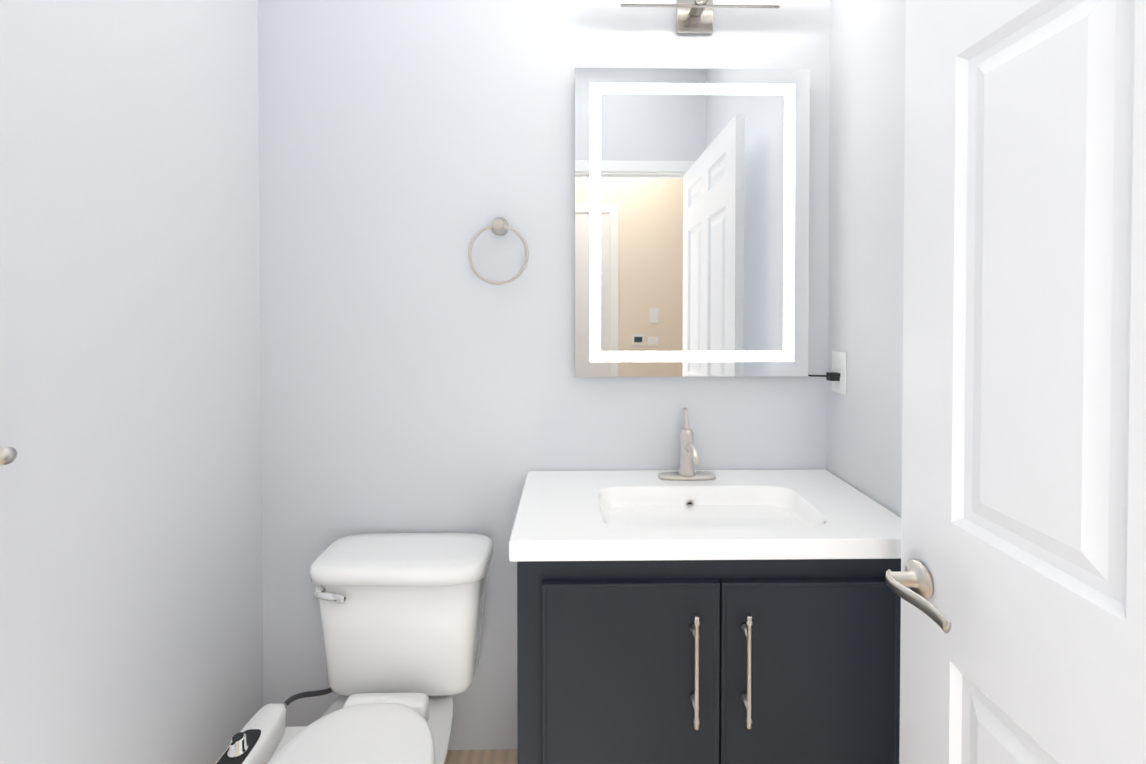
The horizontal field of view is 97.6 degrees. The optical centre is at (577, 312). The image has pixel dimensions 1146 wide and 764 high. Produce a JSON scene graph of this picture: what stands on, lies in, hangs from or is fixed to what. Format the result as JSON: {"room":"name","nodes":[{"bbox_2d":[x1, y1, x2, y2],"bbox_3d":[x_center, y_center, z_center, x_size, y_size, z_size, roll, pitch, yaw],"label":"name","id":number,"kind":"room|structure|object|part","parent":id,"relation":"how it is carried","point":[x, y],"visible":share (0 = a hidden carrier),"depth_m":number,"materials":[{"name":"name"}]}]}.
{"room":"bathroom","nodes":[
{"label":"bathroom","id":0,"kind":"room"},
{"bbox_2d":[0,0,262,763],"bbox_3d":[-0.988,-0.048,0.695,0.120,2.750,1.574,0,1,-1],"label":"wall","id":1,"kind":"structure","parent":0,"point":[131,609],"depth_m":1.04,"materials":[{"name":"white paint"}]},
{"bbox_2d":[0,447,16,464],"bbox_3d":[-0.892,0.221,0.479,0.064,0.054,0.619,0,1,-1],"label":"towel rail","id":2,"kind":"object","parent":1,"relation":"attached to","point":[8,455],"visible":1,"depth_m":0.76,"materials":[{"name":"silver metal"}]},
{"bbox_2d":[445,749,516,763],"bbox_3d":[-0.082,1.351,0.786,1.933,0.050,1.694,0,1,-1],"label":"floor","id":3,"kind":"structure","parent":0,"point":[500,756],"depth_m":1.49,"materials":[{"name":"brown wood"}]},
{"bbox_2d":[215,533,493,763],"bbox_3d":[-0.499,0.985,1.117,0.531,0.673,0.768,0,1,-1],"label":"toilet","id":4,"kind":"object","parent":3,"relation":"on","point":[402,616],"visible":0.98,"depth_m":1.28,"materials":[{"name":"white ceramic"}]},
{"bbox_3d":[-0.727,0.978,1.054,0.074,0.071,0.326,0,1,-1],"label":"bidet arm","id":5,"kind":"part","parent":4,"relation":"part of"},
{"bbox_3d":[-0.547,1.014,1.197,0.330,0.013,0.140,0,1,-1],"label":"bidet plate","id":6,"kind":"part","parent":4,"relation":"part of","materials":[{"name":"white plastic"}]},
{"bbox_3d":[-0.476,0.974,1.000,0.360,0.071,0.496,0,1,-1],"label":"seat","id":7,"kind":"part","parent":4,"relation":"part of","materials":[{"name":"white plastic"}]},
{"bbox_3d":[-0.477,1.169,1.095,0.352,0.305,0.720,0,1,-1],"label":"bowl","id":8,"kind":"part","parent":4,"relation":"part of","materials":[{"name":"white ceramic"}]},
{"bbox_3d":[-0.469,0.668,1.373,0.464,0.046,0.222,0,1,-1],"label":"lid","id":9,"kind":"part","parent":4,"relation":"part of","materials":[{"name":"white ceramic"}]},
{"bbox_3d":[-0.469,0.849,1.379,0.432,0.327,0.198,0,1,-1],"label":"tank","id":10,"kind":"part","parent":4,"relation":"part of","materials":[{"name":"white ceramic"}]},
{"bbox_2d":[509,408,900,763],"bbox_3d":[0.303,0.799,1.266,0.901,1.040,0.484,0,1,-1],"label":"bathroom vanity","id":11,"kind":"object","parent":3,"relation":"on","point":[686,613],"visible":0.98,"depth_m":1.06,"materials":[{"name":"grey wood"}]},
{"bbox_3d":[0.113,0.883,1.065,0.374,0.627,0.017,0,1,-1],"label":"door","id":12,"kind":"part","parent":11,"relation":"part of","materials":[{"name":"grey wood"}]},
{"bbox_2d":[658,408,715,479],"bbox_3d":[0.314,0.375,1.390,0.164,0.194,0.154,0,1,-1],"label":"faucet","id":13,"kind":"object","parent":11,"relation":"on","point":[689,456],"depth_m":1.42,"materials":[{"name":"silver metal"}]},
{"bbox_3d":[0.244,0.738,1.040,0.016,0.232,0.035,0,1,-1],"label":"handle","id":14,"kind":"part","parent":11,"relation":"part of","materials":[{"name":"silver metal"}]},
{"bbox_3d":[0.352,0.738,1.041,0.016,0.232,0.035,0,1,-1],"label":"handle","id":15,"kind":"part","parent":11,"relation":"part of","materials":[{"name":"silver metal"}]},
{"bbox_3d":[0.494,0.883,1.071,0.382,0.627,0.017,0,1,-1],"label":"door","id":16,"kind":"part","parent":11,"relation":"part of","materials":[{"name":"grey wood"}]},
{"bbox_2d":[258,0,829,749],"bbox_3d":[-0.093,-0.060,1.554,1.933,2.750,0.120,0,1,-1],"label":"wall","id":17,"kind":"structure","parent":0,"point":[418,374],"depth_m":1.49,"materials":[{"name":"white paint"}]},
{"bbox_2d":[468,217,528,284],"bbox_3d":[-0.230,-0.181,1.464,0.176,0.201,0.053,0,1,-1],"label":"towel ring","id":18,"kind":"object","parent":17,"relation":"attached to","point":[499,226],"visible":0.98,"depth_m":1.45,"materials":[{"name":"silver metal"}]},
{"bbox_2d":[621,0,779,33],"bbox_3d":[0.347,-0.879,1.432,0.650,0.108,0.114,0,1,-1],"label":"sconce","id":19,"kind":"object","parent":17,"relation":"attached to","point":[694,16],"visible":1,"depth_m":1.47,"materials":[{"name":"silver metal"}]},
{"bbox_3d":[0.347,-0.883,1.430,0.450,0.040,0.089,0,1,-1],"label":"arm","id":20,"kind":"part","parent":19,"relation":"part of"},
{"bbox_2d":[575,68,839,380],"bbox_3d":[0.371,-0.256,1.458,0.756,0.901,0.079,0,1,-1],"label":"led mirror","id":21,"kind":"object","parent":17,"relation":"attached to","point":[691,222],"visible":1,"depth_m":1.46,"materials":[{"name":"white mirror"}]},
{"bbox_3d":[0.696,0.180,1.464,0.105,0.030,0.071,0,1,-1],"label":"cord","id":22,"kind":"part","parent":21,"relation":"part of","materials":[{"name":"black plastic"}]},
{"bbox_2d":[827,0,905,516],"bbox_3d":[0.825,-0.049,0.721,0.120,2.750,1.574,0,1,-1],"label":"wall","id":23,"kind":"structure","parent":0,"point":[866,183],"depth_m":1.31,"materials":[{"name":"white paint"}]},
{"bbox_2d":[832,350,846,394],"bbox_3d":[0.751,0.172,1.442,0.007,0.120,0.074,0,1,-1],"label":"electrical outlet plate","id":24,"kind":"object","parent":23,"relation":"attached to","point":[842,371],"depth_m":1.43,"materials":[{"name":"white plastic"}]},
{"bbox_3d":[0.748,0.149,1.442,0.002,0.028,0.033,0,1,-1],"label":"electrical outlet","id":25,"kind":"part","parent":24,"relation":"part of","materials":[{"name":"white plastic"}]},
{"bbox_2d":[899,0,1145,763],"bbox_3d":[0.653,0.283,0.516,0.035,2.068,0.914,0,1,-1],"label":"door leaf","id":26,"kind":"structure","parent":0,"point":[1023,527],"depth_m":0.71,"materials":[{"name":"white wood"}]},
{"bbox_2d":[885,559,950,633],"bbox_3d":[0.596,0.488,0.867,0.071,0.066,0.167,0,1,-1],"label":"door handle","id":27,"kind":"object","parent":26,"relation":"attached to","point":[915,577],"depth_m":0.89,"materials":[{"name":"silver metal"}]}
]}

